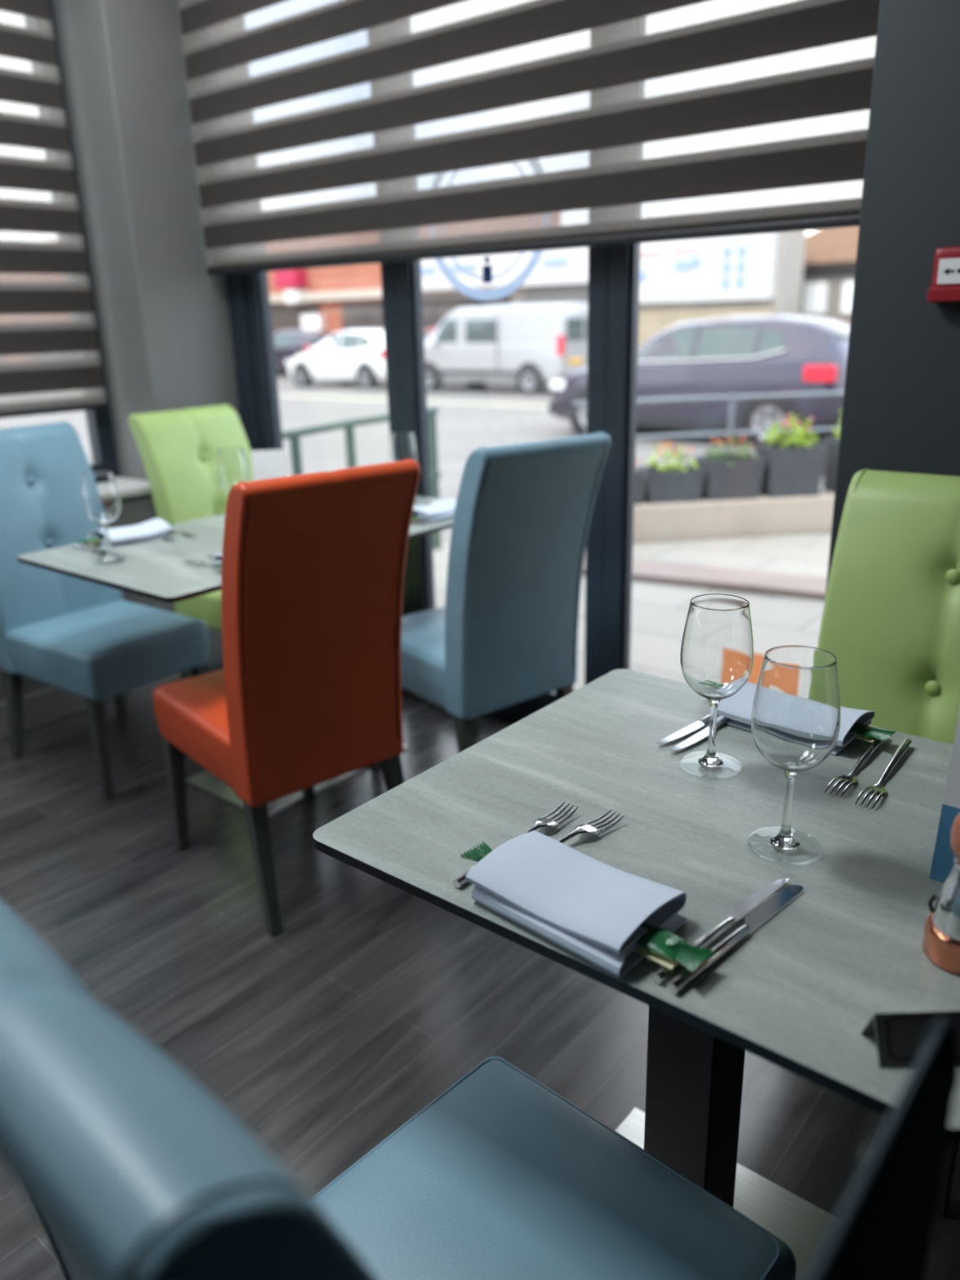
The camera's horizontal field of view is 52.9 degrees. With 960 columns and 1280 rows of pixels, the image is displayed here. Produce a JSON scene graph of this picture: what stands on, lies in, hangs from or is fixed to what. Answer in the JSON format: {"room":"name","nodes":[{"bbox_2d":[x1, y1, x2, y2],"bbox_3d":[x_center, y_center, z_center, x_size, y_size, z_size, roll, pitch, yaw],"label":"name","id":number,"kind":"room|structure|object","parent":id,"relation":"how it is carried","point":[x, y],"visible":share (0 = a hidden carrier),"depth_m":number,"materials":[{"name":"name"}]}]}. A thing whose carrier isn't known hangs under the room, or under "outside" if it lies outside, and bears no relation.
{"room":"restaurant","nodes":[
{"label":"restaurant","id":0,"kind":"room"},
{"bbox_2d":[0,0,239,703],"bbox_3d":[-3.178,-0.472,1.491,0.500,2.750,6.800,13,24,37],"label":"wall","id":1,"kind":"structure","parent":0,"point":[164,322],"depth_m":3.41,"materials":[{"name":"grey paint"}]},
{"bbox_2d":[25,0,119,477],"bbox_3d":[-2.794,-0.925,1.976,0.060,1.760,4.230,13,24,37],"label":"window","id":2,"kind":"structure","parent":1,"relation":"in","point":[101,433],"depth_m":3.53,"materials":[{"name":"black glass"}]},
{"bbox_2d":[0,0,51,21],"bbox_3d":[-1.500,-2.052,3.131,0.088,0.059,0.169,13,24,37],"label":"roller blind","id":3,"kind":"object","parent":2,"relation":"attached to","point":[39,9],"depth_m":3.14,"materials":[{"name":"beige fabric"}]},
{"bbox_2d":[0,22,57,66],"bbox_3d":[-1.505,-1.943,3.158,0.088,0.095,0.192,13,24,37],"label":"roller blind","id":4,"kind":"object","parent":2,"relation":"attached to","point":[15,42],"depth_m":3.16,"materials":[{"name":"beige fabric"}]},
{"bbox_2d":[0,67,64,110],"bbox_3d":[-1.509,-1.817,3.190,0.088,0.096,0.217,13,24,37],"label":"roller blind","id":5,"kind":"object","parent":2,"relation":"attached to","point":[15,86],"depth_m":3.20,"materials":[{"name":"beige fabric"}]},
{"bbox_2d":[0,111,70,152],"bbox_3d":[-1.513,-1.691,3.223,0.088,0.097,0.241,13,24,37],"label":"roller blind","id":6,"kind":"object","parent":2,"relation":"attached to","point":[15,130],"depth_m":3.23,"materials":[{"name":"beige fabric"}]},
{"bbox_2d":[0,155,76,194],"bbox_3d":[-1.518,-1.565,3.255,0.088,0.098,0.265,13,24,37],"label":"roller blind","id":7,"kind":"object","parent":2,"relation":"attached to","point":[28,174],"depth_m":3.26,"materials":[{"name":"beige fabric"}]},
{"bbox_2d":[0,198,82,235],"bbox_3d":[-1.522,-1.439,3.288,0.088,0.099,0.289,13,24,37],"label":"roller blind","id":8,"kind":"object","parent":2,"relation":"attached to","point":[15,215],"depth_m":3.29,"materials":[{"name":"beige fabric"}]},
{"bbox_2d":[0,240,88,274],"bbox_3d":[-1.526,-1.313,3.320,0.088,0.100,0.313,13,24,37],"label":"roller blind","id":9,"kind":"object","parent":2,"relation":"attached to","point":[15,257],"depth_m":3.32,"materials":[{"name":"beige fabric"}]},
{"bbox_2d":[0,282,93,314],"bbox_3d":[-1.530,-1.187,3.353,0.088,0.101,0.337,13,24,37],"label":"roller blind","id":10,"kind":"object","parent":2,"relation":"attached to","point":[15,298],"depth_m":3.36,"materials":[{"name":"beige fabric"}]},
{"bbox_2d":[0,321,99,355],"bbox_3d":[-1.535,-1.061,3.385,0.088,0.102,0.361,13,24,37],"label":"roller blind","id":11,"kind":"object","parent":2,"relation":"attached to","point":[24,338],"depth_m":3.39,"materials":[{"name":"beige fabric"}]},
{"bbox_2d":[0,358,104,395],"bbox_3d":[-1.539,-0.936,3.417,0.088,0.103,0.385,13,24,37],"label":"roller blind","id":12,"kind":"object","parent":2,"relation":"attached to","point":[20,378],"depth_m":3.42,"materials":[{"name":"beige fabric"}]},
{"bbox_2d":[0,395,107,418],"bbox_3d":[-1.540,-0.838,3.445,0.088,0.049,0.401,13,24,37],"label":"roller blind","id":13,"kind":"object","parent":2,"relation":"attached to","point":[10,410],"depth_m":3.45,"materials":[{"name":"beige fabric"}]},
{"bbox_2d":[0,672,180,738],"bbox_3d":[-3.124,0.896,1.546,0.016,0.120,6.230,13,24,37],"label":"baseboard","id":14,"kind":"structure","parent":1,"relation":"attached to","point":[47,705],"depth_m":3.39,"materials":[{"name":"paint"}]},
{"bbox_2d":[114,476,151,497],"bbox_3d":[-2.701,-0.063,2.206,0.520,0.025,4.230,13,24,37],"label":"windowsill","id":15,"kind":"structure","parent":1,"relation":"on","point":[127,487],"depth_m":3.53,"materials":[{"name":"paint"}]},
{"bbox_2d":[200,23,261,451],"bbox_3d":[-0.887,-1.184,3.706,0.100,2.470,0.100,13,24,37],"label":"window frame","id":16,"kind":"structure","parent":1,"relation":"attached to","point":[235,283],"depth_m":3.65,"materials":[{"name":"black metal"}]},
{"bbox_2d":[219,15,411,616],"bbox_3d":[-0.553,-1.093,3.439,0.775,2.450,0.065,13,24,37],"label":"window","id":17,"kind":"structure","parent":1,"relation":"in","point":[256,284],"depth_m":3.47,"materials":[{"name":"black metal"}]},
{"bbox_2d":[0,662,959,1279],"bbox_3d":[-0.622,1.581,-0.195,6.950,0.200,6.900,13,24,37],"label":"floor","id":18,"kind":"structure","parent":0,"point":[322,1037],"depth_m":2.03,"materials":[{"name":"wood"}]},
{"bbox_2d":[0,421,208,801],"bbox_3d":[-1.219,-0.120,2.982,0.641,1.032,0.414,12,23,35],"label":"dining chair","id":19,"kind":"object","parent":18,"relation":"on","point":[81,637],"visible":0.92,"depth_m":2.94,"materials":[{"name":"blue leather"}]},
{"bbox_2d":[128,404,253,679],"bbox_3d":[-0.807,-0.278,3.411,0.644,1.037,0.414,12,23,35],"label":"dining chair","id":20,"kind":"object","parent":18,"relation":"on","point":[178,449],"visible":0.48,"depth_m":3.34,"materials":[{"name":"green leather"}]},
{"bbox_2d":[17,496,453,816],"bbox_3d":[-0.560,0.038,2.899,0.711,0.749,1.224,13,24,37],"label":"dining table","id":21,"kind":"object","parent":18,"relation":"on","point":[153,569],"visible":0.19,"depth_m":2.51,"materials":[{"name":"grey laminate"}]},
{"bbox_2d":[71,542,106,555],"bbox_3d":[-1.032,-0.240,2.572,0.226,0.009,0.016,15,25,40],"label":"knife","id":22,"kind":"object","parent":21,"relation":"on","point":[73,544],"visible":0.89,"depth_m":2.58,"materials":[{"name":"metal"}]},
{"bbox_2d":[75,542,119,555],"bbox_3d":[-1.022,-0.244,2.583,0.226,0.009,0.016,14,24,39],"label":"knife","id":23,"kind":"object","parent":21,"relation":"on","point":[82,544],"visible":0.8,"depth_m":2.58,"materials":[{"name":"metal"}]},
{"bbox_2d":[81,471,125,564],"bbox_3d":[-0.947,-0.307,2.427,0.090,0.226,0.090,13,24,37],"label":"wine glass","id":24,"kind":"object","parent":21,"relation":"on","point":[100,496],"visible":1,"depth_m":2.38,"materials":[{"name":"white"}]},
{"bbox_2d":[81,471,120,524],"bbox_3d":[-0.948,-0.353,2.411,0.090,0.129,0.090,13,24,37],"label":"bowl","id":25,"kind":"object","parent":24,"relation":"on","point":[100,496],"depth_m":2.38,"materials":[{"name":"clear glass"}]},
{"bbox_2d":[86,518,171,547],"bbox_3d":[-0.984,-0.304,2.704,0.126,0.042,0.193,13,24,37],"label":"folded napkin","id":26,"kind":"object","parent":21,"relation":"on","point":[149,530],"visible":0.9,"depth_m":2.67,"materials":[{"name":"white fabric"}]},
{"bbox_2d":[73,523,174,544],"bbox_3d":[-0.994,-0.299,2.704,0.041,0.014,0.292,14,24,39],"label":"packet","id":27,"kind":"object","parent":26,"relation":"on","point":[96,540],"visible":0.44,"depth_m":2.62,"materials":[{"name":"green paper"}]},
{"bbox_2d":[156,534,178,541],"bbox_3d":[-0.907,-0.296,2.723,0.026,0.012,0.209,-17,24,-38],"label":"fork","id":28,"kind":"object","parent":21,"relation":"on","point":[164,536],"visible":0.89,"depth_m":2.68,"materials":[{"name":"metal"}]},
{"bbox_2d":[167,530,199,537],"bbox_3d":[-0.874,-0.309,2.759,0.209,0.012,0.026,12,23,36],"label":"fork","id":29,"kind":"object","parent":21,"relation":"on","point":[184,533],"visible":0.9,"depth_m":2.73,"materials":[{"name":"metal"}]},
{"bbox_2d":[181,558,222,569],"bbox_3d":[-0.658,-0.181,2.361,0.209,0.012,0.026,12,23,36],"label":"fork","id":30,"kind":"object","parent":21,"relation":"on","point":[192,562],"visible":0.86,"depth_m":2.38,"materials":[{"name":"metal"}]},
{"bbox_2d":[213,553,222,563],"bbox_3d":[-0.549,-0.213,2.407,0.126,0.037,0.193,13,24,37],"label":"folded napkin","id":31,"kind":"object","parent":21,"relation":"on","point":[217,558],"visible":0.02,"depth_m":2.37,"materials":[{"name":"white fabric"}]},
{"bbox_2d":[210,563,222,568],"bbox_3d":[-0.539,-0.213,2.409,0.041,0.014,0.292,14,24,39],"label":"packet","id":32,"kind":"object","parent":31,"relation":"on","point":[220,565],"visible":0.09,"depth_m":2.31,"materials":[{"name":"green paper"}]},
{"bbox_2d":[217,447,248,492],"bbox_3d":[-0.719,-0.447,2.824,0.090,0.226,0.090,13,24,37],"label":"wine glass","id":33,"kind":"object","parent":21,"relation":"on","point":[232,464],"visible":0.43,"depth_m":2.77,"materials":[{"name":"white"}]},
{"bbox_2d":[251,448,288,480],"bbox_3d":[-0.626,-0.468,2.897,0.100,0.204,0.067,-4,19,-8],"label":"menu card","id":34,"kind":"object","parent":21,"relation":"on","point":[266,464],"visible":0.32,"depth_m":2.87,"materials":[{"name":"white paper"}]},
{"bbox_2d":[389,431,417,462],"bbox_3d":[-0.244,-0.553,3.101,0.090,0.226,0.090,13,24,37],"label":"wine glass","id":35,"kind":"object","parent":21,"relation":"on","point":[402,446],"visible":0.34,"depth_m":3.05,"materials":[{"name":"clear glass"}]},
{"bbox_2d":[410,520,426,524],"bbox_3d":[-0.242,-0.358,2.856,0.209,0.012,0.026,12,23,36],"label":"fork","id":36,"kind":"object","parent":21,"relation":"on","point":[411,521],"visible":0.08,"depth_m":2.80,"materials":[{"name":"metal"}]},
{"bbox_2d":[412,498,456,523],"bbox_3d":[-0.133,-0.391,2.901,0.126,0.038,0.193,13,24,37],"label":"folded napkin","id":37,"kind":"object","parent":21,"relation":"on","point":[442,509],"visible":0.73,"depth_m":2.86,"materials":[{"name":"white fabric"}]},
{"bbox_2d":[411,512,423,520],"bbox_3d":[-0.123,-0.390,2.903,0.041,0.014,0.292,14,24,39],"label":"packet","id":38,"kind":"object","parent":37,"relation":"on","point":[414,517],"visible":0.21,"depth_m":2.82,"materials":[{"name":"green paper"}]},
{"bbox_2d":[152,458,420,937],"bbox_3d":[-0.473,0.084,2.307,0.414,1.037,0.644,-16,24,-37],"label":"dining chair","id":39,"kind":"object","parent":18,"relation":"on","point":[307,692],"visible":1,"depth_m":2.09,"materials":[{"name":"orange leather"}]},
{"bbox_2d":[0,898,796,1279],"bbox_3d":[-0.049,0.581,0.846,0.414,1.002,0.627,15,25,41],"label":"dining chair","id":40,"kind":"object","parent":18,"relation":"on","point":[129,1168],"visible":1,"depth_m":0.54,"materials":[{"name":"blue leather"}]},
{"bbox_2d":[370,431,610,768],"bbox_3d":[-0.010,-0.069,2.732,0.414,1.032,0.641,-15,23,-35],"label":"dining chair","id":41,"kind":"object","parent":18,"relation":"on","point":[504,634],"visible":0.97,"depth_m":2.50,"materials":[{"name":"blue leather"}]},
{"bbox_2d":[312,668,959,1279],"bbox_3d":[0.302,0.557,1.283,0.715,0.749,0.696,13,24,37],"label":"dining table","id":42,"kind":"object","parent":18,"relation":"on","point":[797,993],"visible":0.7,"depth_m":1.12,"materials":[{"name":"grey laminate"}]},
{"bbox_2d":[452,801,578,888],"bbox_3d":[0.043,0.228,1.088,0.026,0.012,0.209,14,24,38],"label":"fork","id":43,"kind":"object","parent":42,"relation":"on","point":[542,821],"visible":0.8,"depth_m":1.12,"materials":[{"name":"metal"}]},
{"bbox_2d":[465,830,686,977],"bbox_3d":[0.094,0.253,0.965,0.193,0.038,0.126,15,25,40],"label":"folded napkin","id":44,"kind":"object","parent":42,"relation":"on","point":[595,910],"visible":0.98,"depth_m":0.94,"materials":[{"name":"white fabric"}]},
{"bbox_2d":[460,841,715,972],"bbox_3d":[0.096,0.258,0.956,0.292,0.014,0.041,16,25,42],"label":"packet","id":45,"kind":"object","parent":44,"relation":"on","point":[664,947],"visible":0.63,"depth_m":0.88,"materials":[{"name":"green paper"}]},
{"bbox_2d":[558,809,624,843],"bbox_3d":[0.083,0.230,1.077,0.209,0.012,0.026,-16,23,-37],"label":"fork","id":46,"kind":"object","parent":42,"relation":"on","point":[584,828],"visible":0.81,"depth_m":1.11,"materials":[{"name":"metal"}]},
{"bbox_2d":[656,714,719,743],"bbox_3d":[0.329,0.117,1.400,0.226,0.009,0.016,-18,25,-41],"label":"knife","id":47,"kind":"object","parent":42,"relation":"on","point":[699,724],"visible":0.59,"depth_m":1.37,"materials":[{"name":"metal"}]},
{"bbox_2d":[668,716,731,751],"bbox_3d":[0.339,0.123,1.380,0.016,0.009,0.226,16,25,41],"label":"knife","id":48,"kind":"object","parent":42,"relation":"on","point":[704,733],"visible":0.44,"depth_m":1.34,"materials":[{"name":"metal"}]},
{"bbox_2d":[680,593,753,778],"bbox_3d":[0.301,0.059,1.235,0.090,0.226,0.090,13,24,37],"label":"wine glass","id":49,"kind":"object","parent":42,"relation":"on","point":[717,651],"visible":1,"depth_m":1.19,"materials":[{"name":"clear glass"}]},
{"bbox_2d":[680,593,753,700],"bbox_3d":[0.300,0.013,1.220,0.090,0.129,0.090,13,24,37],"label":"bowl","id":50,"kind":"object","parent":49,"relation":"on","point":[717,651],"depth_m":1.19,"materials":[{"name":"clear glass"}]},
{"bbox_2d":[650,878,789,983],"bbox_3d":[0.237,0.275,0.936,0.226,0.009,0.016,-18,25,-41],"label":"knife","id":51,"kind":"object","parent":42,"relation":"on","point":[747,905],"visible":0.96,"depth_m":0.94,"materials":[{"name":"metal"}]},
{"bbox_2d":[667,884,803,994],"bbox_3d":[0.249,0.278,0.921,0.226,0.013,0.012,-19,25,-41],"label":"knife","id":52,"kind":"object","parent":42,"relation":"on","point":[773,904],"visible":0.99,"depth_m":0.92,"materials":[{"name":"metal"}]},
{"bbox_2d":[748,645,840,865],"bbox_3d":[0.337,0.124,1.039,0.090,0.226,0.090,13,24,37],"label":"wine glass","id":53,"kind":"object","parent":42,"relation":"on","point":[796,713],"visible":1,"depth_m":0.99,"materials":[{"name":"clear glass"}]},
{"bbox_2d":[751,645,840,772],"bbox_3d":[0.335,0.078,1.024,0.090,0.129,0.090,13,24,37],"label":"bowl","id":54,"kind":"object","parent":53,"relation":"on","point":[796,713],"depth_m":0.99,"materials":[{"name":"clear glass"}]},
{"bbox_2d":[715,682,875,755],"bbox_3d":[0.448,0.103,1.382,0.193,0.039,0.126,14,24,39],"label":"folded napkin","id":55,"kind":"object","parent":42,"relation":"on","point":[737,707],"visible":0.33,"depth_m":1.37,"materials":[{"name":"white fabric"}]},
{"bbox_2d":[848,722,896,742],"bbox_3d":[0.447,0.102,1.393,0.292,0.014,0.041,15,25,40],"label":"packet","id":56,"kind":"object","parent":55,"relation":"on","point":[864,732],"visible":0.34,"depth_m":1.31,"materials":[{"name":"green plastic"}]},
{"bbox_2d":[824,738,884,796],"bbox_3d":[0.497,0.159,1.258,0.026,0.012,0.209,13,23,36],"label":"fork","id":57,"kind":"object","parent":42,"relation":"on","point":[851,777],"visible":0.92,"depth_m":1.23,"materials":[{"name":"metal"}]},
{"bbox_2d":[855,738,911,808],"bbox_3d":[0.520,0.168,1.230,0.026,0.012,0.209,12,23,34],"label":"fork","id":58,"kind":"object","parent":42,"relation":"on","point":[878,787],"visible":1,"depth_m":1.21,"materials":[{"name":"metal"}]},
{"bbox_2d":[860,1010,959,1067],"bbox_3d":[0.364,0.313,0.772,0.100,0.036,0.040,-2,19,0],"label":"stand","id":59,"kind":"object","parent":42,"relation":"on","point":[899,1036],"visible":0.79,"depth_m":0.76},
{"bbox_2d":[922,813,959,974],"bbox_3d":[0.439,0.212,0.862,0.064,0.165,0.064,13,24,37],"label":"pepper mill","id":60,"kind":"object","parent":42,"relation":"on","point":[941,935],"visible":1,"depth_m":0.86,"materials":[{"name":"clear glass"}]},
{"bbox_2d":[928,709,959,883],"bbox_3d":[0.541,0.156,0.944,0.150,0.204,0.067,13,24,37],"label":"menu card","id":61,"kind":"object","parent":42,"relation":"on","point":[943,860],"visible":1,"depth_m":0.98,"materials":[{"name":"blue paper"}]},
{"bbox_2d":[802,1017,959,1279],"bbox_3d":[0.331,0.754,0.344,0.553,0.974,0.414,13,24,37],"label":"dining chair","id":62,"kind":"object","parent":18,"relation":"on","point":[882,1229],"visible":1,"depth_m":0.44,"materials":[{"name":"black leather"}]},
{"bbox_2d":[817,468,959,1217],"bbox_3d":[0.708,0.279,1.636,0.414,1.032,0.621,13,23,36],"label":"dining chair","id":63,"kind":"object","parent":18,"relation":"on","point":[891,620],"visible":0.32,"depth_m":1.71,"materials":[{"name":"green leather"}]},
{"bbox_2d":[746,653,764,684],"bbox_3d":[0.780,0.161,2.702,0.220,0.255,0.002,13,24,37],"label":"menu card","id":64,"kind":"object","parent":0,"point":[757,658],"visible":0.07,"depth_m":2.68,"materials":[{"name":"orange paper"}]},
{"bbox_2d":[824,0,959,601],"bbox_3d":[2.431,-0.435,0.924,3.916,2.750,0.550,13,24,37],"label":"wall","id":65,"kind":"structure","parent":0,"point":[901,405],"depth_m":1.84,"materials":[{"name":"paint"}]},
{"bbox_2d":[401,688,533,722],"bbox_3d":[0.068,0.228,3.385,2.484,0.050,0.100,13,24,37],"label":"trim","id":66,"kind":"structure","parent":65,"relation":"attached to","point":[513,714],"depth_m":3.29,"materials":[{"name":"black"}]},
{"bbox_2d":[382,17,611,712],"bbox_3d":[0.060,-0.948,2.958,0.810,2.450,0.065,13,24,37],"label":"window","id":67,"kind":"structure","parent":66,"relation":"on","point":[407,274],"depth_m":3.00,"materials":[{"name":"black metal"}]},
{"bbox_2d":[427,158,550,300],"bbox_3d":[0.018,-1.260,2.868,0.470,0.470,0.001,13,24,37],"label":"window sticker","id":68,"kind":"object","parent":67,"relation":"attached to","point":[482,295],"visible":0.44,"depth_m":2.92,"materials":[{"name":"blue plastic"}]},
{"bbox_2d":[179,0,879,275],"bbox_3d":[-0.058,-1.609,2.647,2.443,1.033,0.088,13,24,37],"label":"roller blind","id":69,"kind":"object","parent":67,"relation":"attached to","point":[844,87],"visible":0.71,"depth_m":2.58,"materials":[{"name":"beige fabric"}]},
{"bbox_2d":[601,15,646,675],"bbox_3d":[0.683,-0.801,2.471,0.799,2.450,0.065,13,24,37],"label":"window frame","id":70,"kind":"structure","parent":65,"relation":"in","point":[624,260],"depth_m":2.74,"materials":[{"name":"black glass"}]},
{"bbox_2d":[926,246,959,302],"bbox_3d":[0.885,-0.673,1.775,0.098,0.096,0.040,13,24,37],"label":"fire alarm","id":71,"kind":"object","parent":65,"relation":"attached to","point":[945,283],"visible":1,"depth_m":1.78,"materials":[{"name":"red plastic"}]},
{"label":"outside","id":72,"kind":"structure","parent":0,"visible":0},
{"bbox_2d":[0,373,839,545],"bbox_3d":[18.173,-13.266,43.947,110.000,0.300,86.000,13,24,37],"label":"road","id":73,"kind":"structure","parent":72,"point":[461,428],"depth_m":16.49,"materials":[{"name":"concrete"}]},
{"bbox_2d":[0,272,76,364],"bbox_3d":[-24.786,-8.379,26.738,6.150,3.620,36.000,13,24,37],"label":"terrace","id":74,"kind":"object","parent":73,"relation":"on","point":[4,277],"visible":0.02,"depth_m":33.16,"materials":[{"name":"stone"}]},
{"bbox_2d":[43,211,560,333],"bbox_3d":[-17.264,-17.594,50.101,46.100,5.820,8.600,13,24,37],"label":"brick building","id":75,"kind":"structure","parent":73,"relation":"on","point":[337,299],"depth_m":36.40,"materials":[{"name":"brick"}]},
{"bbox_2d":[272,328,333,373],"bbox_3d":[-6.439,-9.675,32.533,4.210,1.547,2.080,13,24,37],"label":"hatchback car","id":76,"kind":"object","parent":73,"relation":"on","point":[288,344],"visible":0.23,"depth_m":31.31,"materials":[{"name":"paint"}]},
{"bbox_2d":[304,346,313,351],"bbox_3d":[-5.454,-9.292,30.773,0.250,0.180,0.200,13,24,37],"label":"tail lamp","id":77,"kind":"object","parent":76,"relation":"attached to","point":[306,348],"depth_m":30.69,"materials":[{"name":"red plastic"}]},
{"bbox_2d":[285,328,386,389],"bbox_3d":[-3.423,-7.730,26.497,4.210,1.547,2.080,13,24,37],"label":"hatchback car","id":78,"kind":"object","parent":73,"relation":"on","point":[350,356],"visible":0.62,"depth_m":25.62,"materials":[{"name":"white paint"}]},
{"bbox_2d":[309,346,315,353],"bbox_3d":[-4.546,-7.855,26.138,0.140,0.160,0.200,13,24,37],"label":"mirror","id":79,"kind":"object","parent":78,"relation":"attached to","point":[312,350],"depth_m":26.09,"materials":[{"name":"white paint"}]},
{"bbox_2d":[378,350,385,357],"bbox_3d":[-2.437,-7.346,24.736,0.250,0.180,0.200,13,24,37],"label":"tail lamp","id":80,"kind":"object","parent":78,"relation":"attached to","point":[381,353],"depth_m":24.67,"materials":[{"name":"plastic"}]},
{"bbox_2d":[278,394,548,407],"bbox_3d":[1.250,-4.640,19.167,43.000,0.006,0.150,13,24,37],"label":"curb","id":81,"kind":"object","parent":73,"relation":"on","point":[278,394],"visible":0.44,"depth_m":20.82,"materials":[{"name":"grey concrete"}]},
{"bbox_2d":[424,302,587,395],"bbox_3d":[0.523,-7.063,23.421,4.930,2.037,2.240,13,24,37],"label":"van","id":82,"kind":"object","parent":73,"relation":"on","point":[529,346],"visible":0.73,"depth_m":22.13,"materials":[{"name":"silver metal"}]},
{"bbox_2d":[431,339,437,346],"bbox_3d":[-1.107,-7.203,23.386,0.140,0.160,0.200,13,24,37],"label":"mirror","id":83,"kind":"object","parent":82,"relation":"attached to","point":[434,342],"depth_m":23.33,"materials":[{"name":"silver metal"}]},
{"bbox_2d":[557,334,564,356],"bbox_3d":[1.785,-6.511,21.323,0.130,0.450,0.110,13,24,37],"label":"tail lamp","id":84,"kind":"object","parent":82,"relation":"attached to","point":[560,337],"depth_m":21.28,"materials":[{"name":"red plastic"}]},
{"bbox_2d":[420,230,806,346],"bbox_3d":[2.877,-10.056,28.850,13.000,4.020,2.040,13,24,37],"label":"building","id":85,"kind":"structure","parent":73,"relation":"on","point":[681,281],"depth_m":25.92,"materials":[{"name":"white paint"}]},
{"bbox_2d":[524,284,587,304],"bbox_3d":[2.568,-9.218,28.707,3.000,2.540,0.120,13,24,37],"label":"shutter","id":86,"kind":"object","parent":85,"relation":"hanging from","point":[555,293],"depth_m":28.53,"materials":[{"name":"grey metal"}]},
{"bbox_2d":[548,315,850,448],"bbox_3d":[3.272,-3.726,13.768,4.570,1.717,2.200,13,24,37],"label":"car","id":87,"kind":"object","parent":73,"relation":"on","point":[739,354],"visible":0.59,"depth_m":12.62,"materials":[{"name":"paint"}]},
{"bbox_2d":[802,364,838,382],"bbox_3d":[4.269,-3.321,11.988,0.400,0.200,0.305,13,24,37],"label":"tail lamp","id":88,"kind":"object","parent":87,"relation":"attached to","point":[811,373],"depth_m":11.86,"materials":[{"name":"red plastic"}]},
{"bbox_2d":[572,391,844,538],"bbox_3d":[2.736,-1.077,6.533,4.300,1.220,0.034,-4,19,-6],"label":"railing","id":89,"kind":"object","parent":73,"relation":"on","point":[731,397],"visible":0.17,"depth_m":6.25,"materials":[{"name":"grey metal"}]},
{"bbox_2d":[800,226,858,322],"bbox_3d":[13.399,-10.127,26.510,9.700,5.100,6.900,13,24,37],"label":"building","id":90,"kind":"structure","parent":73,"relation":"on","point":[830,254],"depth_m":25.98,"materials":[{"name":"brown tile"}]},
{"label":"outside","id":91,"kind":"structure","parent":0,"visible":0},
{"bbox_2d":[433,533,831,690],"bbox_3d":[4.646,-0.422,5.763,7.950,0.410,9.500,13,24,37],"label":"sidewalk","id":92,"kind":"structure","parent":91,"point":[659,612],"depth_m":4.76,"materials":[{"name":"grey concrete"}]},
{"bbox_2d":[281,406,441,550],"bbox_3d":[-0.725,-0.726,5.127,0.085,0.850,1.758,10,22,30],"label":"terrace railing","id":93,"kind":"object","parent":92,"relation":"on","point":[294,435],"visible":0.38,"depth_m":5.14,"materials":[{"name":"metal"}]},
{"bbox_2d":[582,555,826,600],"bbox_3d":[2.859,-0.087,4.202,5.863,0.042,0.302,8,21,27],"label":"curb","id":94,"kind":"structure","parent":92,"relation":"on","point":[700,576],"depth_m":4.95,"materials":[{"name":"grey concrete"}]},
{"bbox_2d":[633,488,835,543],"bbox_3d":[3.193,-0.907,6.373,5.450,0.235,0.320,-4,19,-6],"label":"wall","id":95,"kind":"structure","parent":92,"relation":"on","point":[763,516],"depth_m":6.04,"materials":[{"name":"beige concrete"}]},
{"bbox_2d":[634,459,647,504],"bbox_3d":[0.831,-1.004,6.023,0.370,0.294,0.345,-4,19,-6],"label":"planter","id":96,"kind":"object","parent":95,"relation":"on","point":[640,482],"visible":0.06,"depth_m":5.95,"materials":[{"name":"plastic"}]},
{"bbox_2d":[635,441,706,504],"bbox_3d":[1.196,-1.062,6.060,0.370,0.362,0.342,-4,19,-6],"label":"planter","id":97,"kind":"object","parent":95,"relation":"on","point":[678,482],"visible":0.99,"depth_m":5.98,"materials":[{"name":"plastic"}]},
{"bbox_2d":[693,435,765,501],"bbox_3d":[1.574,-1.095,6.088,0.370,0.387,0.311,-4,19,-6],"label":"planter","id":98,"kind":"object","parent":95,"relation":"on","point":[736,476],"visible":1,"depth_m":6.01,"materials":[{"name":"plastic"}]},
{"bbox_2d":[754,413,827,497],"bbox_3d":[1.969,-1.177,6.117,0.370,0.503,0.310,-4,19,-6],"label":"planter","id":99,"kind":"object","parent":95,"relation":"on","point":[792,468],"visible":1,"depth_m":6.05,"materials":[{"name":"plastic"}]},
{"bbox_2d":[822,410,842,493],"bbox_3d":[2.424,-1.253,6.154,0.370,0.600,0.324,-4,19,-6],"label":"planter","id":100,"kind":"object","parent":95,"relation":"on","point":[829,473],"visible":0.03,"depth_m":6.19,"materials":[{"name":"plastic"}]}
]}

